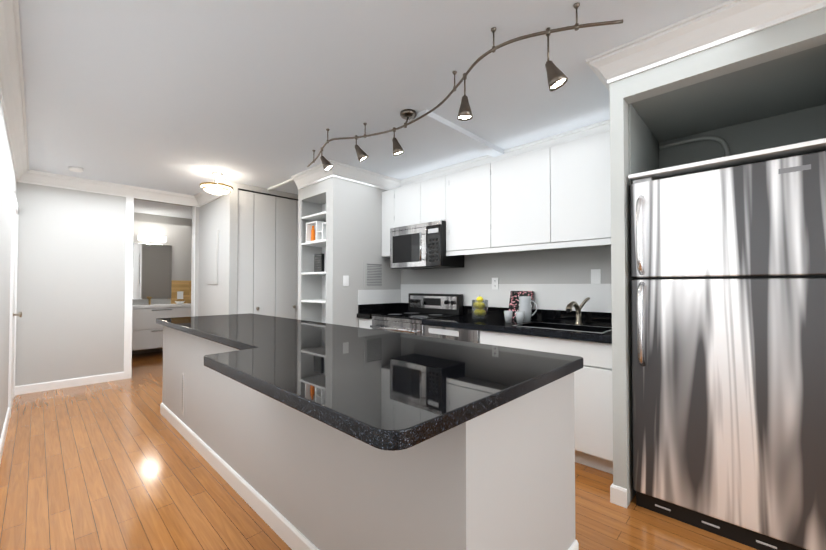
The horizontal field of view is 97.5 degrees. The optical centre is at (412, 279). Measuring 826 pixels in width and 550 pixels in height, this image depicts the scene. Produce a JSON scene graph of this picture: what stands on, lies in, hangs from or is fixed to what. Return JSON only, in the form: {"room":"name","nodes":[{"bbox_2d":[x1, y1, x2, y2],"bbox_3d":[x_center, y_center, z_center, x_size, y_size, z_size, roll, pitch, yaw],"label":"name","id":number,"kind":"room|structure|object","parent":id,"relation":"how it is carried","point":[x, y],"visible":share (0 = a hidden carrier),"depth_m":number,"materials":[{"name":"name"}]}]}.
{"room":"kitchen","nodes":[
{"label":"kitchen","id":0,"kind":"room"},
{"bbox_2d":[0,99,16,437],"bbox_3d":[-1.170,-0.025,0.802,9.590,2.550,0.120,-1,-1,44],"label":"wall","id":1,"kind":"structure","parent":0,"point":[8,183],"depth_m":2.82,"materials":[{"name":"paint"}]},
{"bbox_2d":[0,386,15,462],"bbox_3d":[-1.124,1.201,0.828,9.350,0.100,0.013,-1,-1,44],"label":"baseboard","id":2,"kind":"structure","parent":1,"relation":"attached to","point":[3,436],"depth_m":2.95,"materials":[{"name":"white wood"}]},
{"bbox_2d":[8,191,21,417],"bbox_3d":[-4.098,0.241,3.755,0.990,2.120,0.078,-1,-1,44],"label":"door","id":3,"kind":"structure","parent":1,"relation":"attached to","point":[13,298],"depth_m":3.46,"materials":[{"name":"white paint"}]},
{"bbox_2d":[0,0,31,183],"bbox_3d":[-1.095,-1.228,0.901,9.350,0.140,0.098,-1,-1,44],"label":"crown molding","id":4,"kind":"structure","parent":1,"relation":"attached to","point":[12,97],"depth_m":2.29,"materials":[{"name":"white wood"}]},
{"bbox_2d":[15,182,198,385],"bbox_3d":[-3.863,0.044,4.832,0.120,2.550,1.950,-1,-1,44],"label":"wall","id":5,"kind":"structure","parent":0,"point":[71,282],"depth_m":4.41,"materials":[{"name":"paint"}]},
{"bbox_2d":[16,195,197,394],"bbox_3d":[-3.839,0.093,4.759,0.013,2.450,1.820,-1,-1,44],"label":"baseboard","id":6,"kind":"structure","parent":5,"relation":"attached to","point":[59,384],"depth_m":4.80,"materials":[{"name":"white wood"}]},
{"bbox_2d":[32,170,191,205],"bbox_3d":[-3.777,-1.162,4.784,0.098,0.140,1.730,-1,-1,44],"label":"crown molding","id":7,"kind":"structure","parent":5,"relation":"attached to","point":[38,177],"depth_m":4.62,"materials":[{"name":"white paint"}]},
{"bbox_2d":[132,212,191,353],"bbox_3d":[-4.755,0.079,6.836,0.112,2.550,2.400,-1,-1,44],"label":"wall","id":8,"kind":"structure","parent":0,"point":[176,232],"depth_m":6.93,"materials":[{"name":"paint"}]},
{"bbox_2d":[137,235,165,241],"bbox_3d":[-4.794,-0.745,6.652,0.129,0.100,0.420,-1,-1,44],"label":"vanity light fixture","id":9,"kind":"object","parent":8,"relation":"attached to","point":[151,238],"visible":1,"depth_m":6.59,"materials":[{"name":"white glass"}]},
{"bbox_2d":[133,243,171,299],"bbox_3d":[-4.827,-0.139,6.674,0.037,1.020,0.640,-1,-1,44],"label":"bathroom mirror","id":10,"kind":"object","parent":8,"relation":"attached to","point":[152,270],"visible":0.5,"depth_m":6.67,"materials":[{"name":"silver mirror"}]},
{"bbox_2d":[176,291,183,298],"bbox_3d":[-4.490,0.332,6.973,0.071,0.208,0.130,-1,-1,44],"label":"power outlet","id":11,"kind":"object","parent":8,"relation":"attached to","point":[179,294],"visible":0.73,"depth_m":6.94,"materials":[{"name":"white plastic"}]},
{"bbox_2d":[198,195,225,315],"bbox_3d":[-2.742,0.048,5.036,1.110,2.550,0.100,-1,-1,44],"label":"wall","id":12,"kind":"structure","parent":0,"point":[220,214],"depth_m":4.99,"materials":[{"name":"paint"}]},
{"bbox_2d":[192,180,229,206],"bbox_3d":[-2.757,-1.159,4.934,1.140,0.140,0.098,-1,-1,44],"label":"crown molding","id":13,"kind":"structure","parent":12,"relation":"attached to","point":[203,197],"depth_m":5.12,"materials":[{"name":"white paint"}]},
{"bbox_2d":[207,230,217,283],"bbox_3d":[-2.757,-0.293,4.976,0.420,0.730,0.015,-1,-1,44],"label":"panel","id":14,"kind":"object","parent":12,"relation":"attached to","point":[212,257],"visible":0.98,"depth_m":4.95,"materials":[{"name":"paint"}]},
{"bbox_2d":[226,181,297,314],"bbox_3d":[-1.914,0.048,5.024,0.080,2.550,1.230,-1,-1,44],"label":"wall","id":15,"kind":"structure","parent":0,"point":[232,197],"depth_m":4.60,"materials":[{"name":"paint"}]},
{"bbox_2d":[237,188,297,318],"bbox_3d":[-1.856,0.075,5.050,0.087,2.472,1.150,-1,-1,44],"label":"bifold closet doors","id":16,"kind":"structure","parent":15,"relation":"in","point":[267,281],"depth_m":4.93,"materials":[{"name":"paint"}]},
{"bbox_2d":[267,179,293,190],"bbox_3d":[-1.702,-1.222,4.675,0.760,0.022,0.030,-1,-1,44],"label":"trim","id":17,"kind":"structure","parent":15,"relation":"attached to","point":[280,184],"depth_m":4.67,"materials":[{"name":"white wood"}]},
{"bbox_2d":[298,177,400,326],"bbox_3d":[-0.739,0.040,4.565,0.750,2.550,1.140,-1,-1,44],"label":"wall","id":18,"kind":"structure","parent":0,"point":[353,226],"depth_m":4.15,"materials":[{"name":"paint"}]},
{"bbox_2d":[291,163,327,188],"bbox_3d":[-1.179,-1.172,4.150,0.720,0.140,0.098,-1,-1,44],"label":"crown molding","id":19,"kind":"structure","parent":18,"relation":"attached to","point":[315,174],"depth_m":4.16,"materials":[{"name":"white wood"}]},
{"bbox_2d":[301,203,325,322],"bbox_3d":[-1.044,0.175,4.289,0.608,2.270,0.315,-1,-1,44],"label":"built-in shelves","id":20,"kind":"object","parent":18,"relation":"in","point":[320,216],"visible":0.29,"depth_m":4.41,"materials":[{"name":"white wood"}]},
{"bbox_2d":[311,226,314,240],"bbox_3d":[-1.194,-0.543,4.326,0.048,0.186,0.048,-1,-1,44],"label":"bottle","id":21,"kind":"object","parent":20,"relation":"on","point":[313,234],"visible":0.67,"depth_m":4.31,"materials":[{"name":"orange glass"}]},
{"bbox_2d":[306,221,325,241],"bbox_3d":[-1.037,-0.556,4.265,0.490,0.240,0.220,-1,-1,44],"label":"boxes","id":22,"kind":"object","parent":20,"relation":"on","point":[320,229],"visible":0.33,"depth_m":4.22,"materials":[{"name":"white plastic"}]},
{"bbox_2d":[314,254,323,271],"bbox_3d":[-1.091,-0.187,4.210,0.160,0.210,0.036,-1,-1,44],"label":"block","id":23,"kind":"object","parent":20,"relation":"on","point":[318,262],"visible":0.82,"depth_m":4.18,"materials":[{"name":"black plastic"}]},
{"bbox_2d":[343,276,348,285],"bbox_3d":[-0.743,0.020,4.014,0.008,0.120,0.075,-1,-1,44],"label":"light switch","id":24,"kind":"object","parent":18,"relation":"attached to","point":[345,280],"visible":1,"depth_m":4.01,"materials":[{"name":"white plastic"}]},
{"bbox_2d":[324,159,399,190],"bbox_3d":[-0.544,-1.172,4.177,0.098,0.140,1.018,-1,-1,44],"label":"crown molding","id":25,"kind":"structure","parent":18,"relation":"attached to","point":[340,170],"depth_m":4.13,"materials":[{"name":"white wood"}]},
{"bbox_2d":[364,261,382,287],"bbox_3d":[-0.460,-0.050,4.305,0.014,0.320,0.290,-1,-1,44],"label":"air vent","id":26,"kind":"object","parent":18,"relation":"in","point":[373,274],"visible":1,"depth_m":4.29,"materials":[{"name":"metal"}]},
{"bbox_2d":[382,189,393,257],"bbox_3d":[-0.185,-0.665,4.438,0.237,0.795,0.329,-1,-1,44],"label":"upper cabinet","id":27,"kind":"object","parent":18,"relation":"attached to","point":[387,196],"depth_m":4.33,"materials":[{"name":"white wood"}]},
{"bbox_2d":[18,0,728,218],"bbox_3d":[-0.788,-1.304,2.900,11.920,0.080,3.640,-1,-1,44],"label":"ceiling","id":28,"kind":"structure","parent":0,"point":[187,97],"depth_m":2.33,"materials":[{"name":"white paint"}]},
{"bbox_2d":[68,166,82,171],"bbox_3d":[-3.780,-1.226,4.059,0.124,0.034,0.124,-1,-1,44],"label":"smoke detector","id":29,"kind":"object","parent":28,"relation":"attached to","point":[74,169],"visible":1,"depth_m":4.03,"materials":[{"name":"white plastic"}]},
{"bbox_2d":[200,172,232,194],"bbox_3d":[-2.299,-1.118,4.241,0.344,0.244,0.344,-1,-1,44],"label":"ceiling lamp","id":30,"kind":"object","parent":28,"relation":"attached to","point":[216,188],"visible":1,"depth_m":4.16,"materials":[{"name":"white glass"}]},
{"bbox_2d":[415,109,503,156],"bbox_3d":[0.448,-1.237,3.145,0.120,0.045,1.130,-1,-1,44],"label":"ceiling beam","id":31,"kind":"structure","parent":28,"relation":"attached to","point":[432,120],"depth_m":3.04,"materials":[{"name":"white paint"}]},
{"bbox_2d":[307,3,622,170],"bbox_3d":[-0.104,-1.078,2.618,2.876,0.380,0.415,-1,-1,44],"label":"rail","id":32,"kind":"object","parent":28,"relation":"attached to","point":[557,78],"visible":1,"depth_m":2.07,"materials":[{"name":"brown metal"}]},
{"bbox_2d":[0,351,757,549],"bbox_3d":[-0.788,1.326,2.855,11.920,0.080,3.640,-1,-1,44],"label":"floor","id":33,"kind":"structure","parent":0,"point":[123,464],"depth_m":2.16,"materials":[{"name":"brown wood"}]},
{"bbox_2d":[132,303,190,350],"bbox_3d":[-4.594,0.906,6.528,0.548,0.885,1.020,-1,-1,44],"label":"bathroom vanity","id":34,"kind":"object","parent":33,"relation":"on","point":[147,331],"visible":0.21,"depth_m":6.24,"materials":[{"name":"white wood"}]},
{"bbox_2d":[175,299,184,303],"bbox_3d":[-4.311,0.416,6.695,0.170,0.098,0.170,-1,-1,44],"label":"bowl","id":35,"kind":"object","parent":34,"relation":"on","point":[179,301],"visible":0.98,"depth_m":6.65,"materials":[{"name":"white ceramic"}]},
{"bbox_2d":[359,318,371,328],"bbox_3d":[-0.304,0.876,4.290,0.234,0.868,0.668,-1,-1,44],"label":"base cabinet","id":36,"kind":"object","parent":33,"relation":"on","point":[363,322],"depth_m":4.05,"materials":[{"name":"white wood"}]},
{"bbox_2d":[357,303,611,342],"bbox_3d":[0.572,0.353,3.434,2.696,0.145,0.698,-1,-1,44],"label":"countertop","id":37,"kind":"structure","parent":36,"relation":"on","point":[495,321],"depth_m":3.08,"materials":[{"name":"black stone"}]},
{"bbox_2d":[472,300,487,318],"bbox_3d":[0.643,0.290,3.479,0.156,0.180,0.156,-1,-1,44],"label":"apple bowl","id":38,"kind":"object","parent":37,"relation":"on","point":[485,314],"visible":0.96,"depth_m":3.44,"materials":[{"name":"clear glass"}]},
{"bbox_2d":[473,296,484,315],"bbox_3d":[0.643,0.251,3.479,0.125,0.199,0.123,-1,-1,44],"label":"apples","id":39,"kind":"object","parent":38,"relation":"in","point":[480,298],"visible":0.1,"depth_m":3.45,"materials":[{"name":"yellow food"}]},
{"bbox_2d":[508,291,533,318],"bbox_3d":[1.014,0.245,3.412,0.230,0.267,0.087,-1,-1,44],"label":"cookbook","id":40,"kind":"object","parent":37,"relation":"on","point":[514,301],"visible":0.54,"depth_m":3.43,"materials":[{"name":"multicoloured paper"}]},
{"bbox_2d":[512,322,611,332],"bbox_3d":[1.165,0.468,2.793,0.664,0.203,0.384,-1,-1,44],"label":"sink basin","id":41,"kind":"object","parent":37,"relation":"in","point":[564,329],"visible":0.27,"depth_m":2.75,"materials":[{"name":"silver metal"}]},
{"bbox_2d":[566,297,589,324],"bbox_3d":[1.305,0.258,2.876,0.111,0.225,0.276,-1,-1,44],"label":"faucet","id":42,"kind":"object","parent":37,"relation":"on","point":[571,304],"visible":1,"depth_m":2.94,"materials":[{"name":"silver metal"}]},
{"bbox_2d":[160,326,578,549],"bbox_3d":[-0.855,0.846,2.564,3.606,0.869,0.843,-1,-1,44],"label":"island base","id":43,"kind":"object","parent":33,"relation":"on","point":[501,477],"depth_m":1.44,"materials":[{"name":"paint"}]},
{"bbox_2d":[156,313,582,450],"bbox_3d":[-0.954,0.387,2.469,3.660,0.045,1.179,-1,-1,44],"label":"countertop","id":44,"kind":"structure","parent":43,"relation":"on","point":[386,390],"depth_m":1.37,"materials":[{"name":"black stone"}]},
{"bbox_2d":[370,293,462,335],"bbox_3d":[0.022,0.734,3.908,0.758,1.140,0.713,-1,-1,44],"label":"range","id":45,"kind":"object","parent":33,"relation":"on","point":[424,306],"visible":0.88,"depth_m":3.90,"materials":[{"name":"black metal"}]},
{"bbox_2d":[424,325,479,342],"bbox_3d":[0.539,0.862,3.441,0.606,0.867,0.626,-1,-1,44],"label":"dishwasher","id":46,"kind":"object","parent":33,"relation":"on","point":[461,334],"visible":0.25,"depth_m":3.20,"materials":[{"name":"grey metal"}]},
{"bbox_2d":[495,338,612,473],"bbox_3d":[1.167,0.936,2.872,1.073,0.700,0.668,-1,-1,44],"label":"base cabinet","id":47,"kind":"object","parent":33,"relation":"on","point":[593,405],"depth_m":2.40,"materials":[{"name":"white wood"}]},
{"bbox_2d":[630,151,825,549],"bbox_3d":[1.799,0.354,2.048,0.810,1.835,0.936,-1,-1,44],"label":"fridge","id":48,"kind":"object","parent":33,"relation":"on","point":[728,283],"visible":1,"depth_m":1.75,"materials":[{"name":"grey metal"}]},
{"bbox_2d":[401,245,610,312],"bbox_3d":[2.226,0.003,2.418,6.700,2.550,0.120,-1,-1,44],"label":"wall","id":49,"kind":"structure","parent":0,"point":[573,265],"depth_m":3.44,"materials":[{"name":"paint"}]},
{"bbox_2d":[394,183,417,227],"bbox_3d":[0.044,-0.828,4.220,0.413,0.476,0.329,-1,-1,44],"label":"upper cabinet","id":50,"kind":"object","parent":49,"relation":"attached to","point":[405,197],"depth_m":4.11,"materials":[{"name":"white wood"}]},
{"bbox_2d":[418,175,445,223],"bbox_3d":[0.321,-0.833,3.954,0.355,0.476,0.329,-1,-1,44],"label":"upper cabinet","id":51,"kind":"object","parent":49,"relation":"attached to","point":[431,192],"depth_m":3.84,"materials":[{"name":"white wood"}]},
{"bbox_2d":[390,220,463,269],"bbox_3d":[0.127,-0.357,4.037,0.754,0.465,0.463,-1,-1,44],"label":"microwave","id":52,"kind":"object","parent":51,"relation":"attached to","point":[418,246],"visible":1,"depth_m":3.86,"materials":[{"name":"silver metal"}]},
{"bbox_2d":[446,163,497,254],"bbox_3d":[0.640,-0.679,3.644,0.530,0.795,0.329,-1,-1,44],"label":"upper cabinet","id":53,"kind":"object","parent":49,"relation":"attached to","point":[468,190],"depth_m":3.51,"materials":[{"name":"white wood"}]},
{"bbox_2d":[358,284,611,312],"bbox_3d":[0.579,0.163,3.446,2.698,0.234,0.680,-1,-1,44],"label":"backsplash panel","id":54,"kind":"object","parent":49,"relation":"attached to","point":[554,296],"visible":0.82,"depth_m":3.56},
{"bbox_2d":[492,278,497,288],"bbox_3d":[0.830,0.044,3.663,0.075,0.120,0.008,-1,-1,44],"label":"outlet","id":55,"kind":"object","parent":54,"relation":"attached to","point":[494,283],"visible":1,"depth_m":3.66,"materials":[{"name":"white plastic"}]},
{"bbox_2d":[490,148,553,250],"bbox_3d":[1.032,-0.685,3.266,0.560,0.795,0.329,-1,-1,44],"label":"upper cabinet","id":56,"kind":"object","parent":49,"relation":"attached to","point":[517,183],"depth_m":3.14,"materials":[{"name":"white wood"}]},
{"bbox_2d":[591,269,600,283],"bbox_3d":[1.518,-0.022,3.010,0.075,0.120,0.008,-1,-1,44],"label":"light switch","id":57,"kind":"object","parent":49,"relation":"attached to","point":[595,276],"visible":1,"depth_m":3.01,"materials":[{"name":"white plastic"}]},
{"bbox_2d":[610,7,825,506],"bbox_3d":[1.840,-0.003,2.061,1.040,2.550,0.930,-1,-1,44],"label":"refrigerator surround","id":58,"kind":"structure","parent":0,"point":[757,96],"depth_m":2.06,"materials":[{"name":"paint"}]},
{"bbox_2d":[400,120,609,186],"bbox_3d":[0.782,-1.181,3.678,2.700,0.140,0.098,-1,-1,44],"label":"crown molding","id":59,"kind":"structure","parent":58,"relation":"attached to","point":[603,126],"depth_m":3.43,"materials":[{"name":"white wood"}]},
{"bbox_2d":[546,131,610,246],"bbox_3d":[1.453,-0.692,2.861,0.608,0.795,0.329,-1,-1,44],"label":"upper cabinet","id":60,"kind":"object","parent":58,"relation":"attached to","point":[556,196],"depth_m":2.79,"materials":[{"name":"white wood"}]},
{"bbox_2d":[610,483,625,503],"bbox_3d":[1.245,1.224,2.180,0.013,0.100,0.333,-1,-1,44],"label":"baseboard","id":61,"kind":"structure","parent":58,"relation":"attached to","point":[618,495],"depth_m":2.05,"materials":[{"name":"white wood"}]},
{"bbox_2d":[659,136,729,156],"bbox_3d":[1.969,-0.795,2.540,0.401,0.400,0.040,-1,-1,44],"label":"conduit pipe","id":62,"kind":"object","parent":58,"relation":"attached to","point":[723,143],"visible":0.69,"depth_m":2.49,"materials":[{"name":"grey metal"}]},
{"bbox_2d":[586,0,825,87],"bbox_3d":[1.448,-1.214,1.745,1.138,0.140,0.098,-1,-1,44],"label":"crown molding","id":63,"kind":"structure","parent":58,"relation":"attached to","point":[724,22],"depth_m":1.79,"materials":[{"name":"white wood"}]}
]}

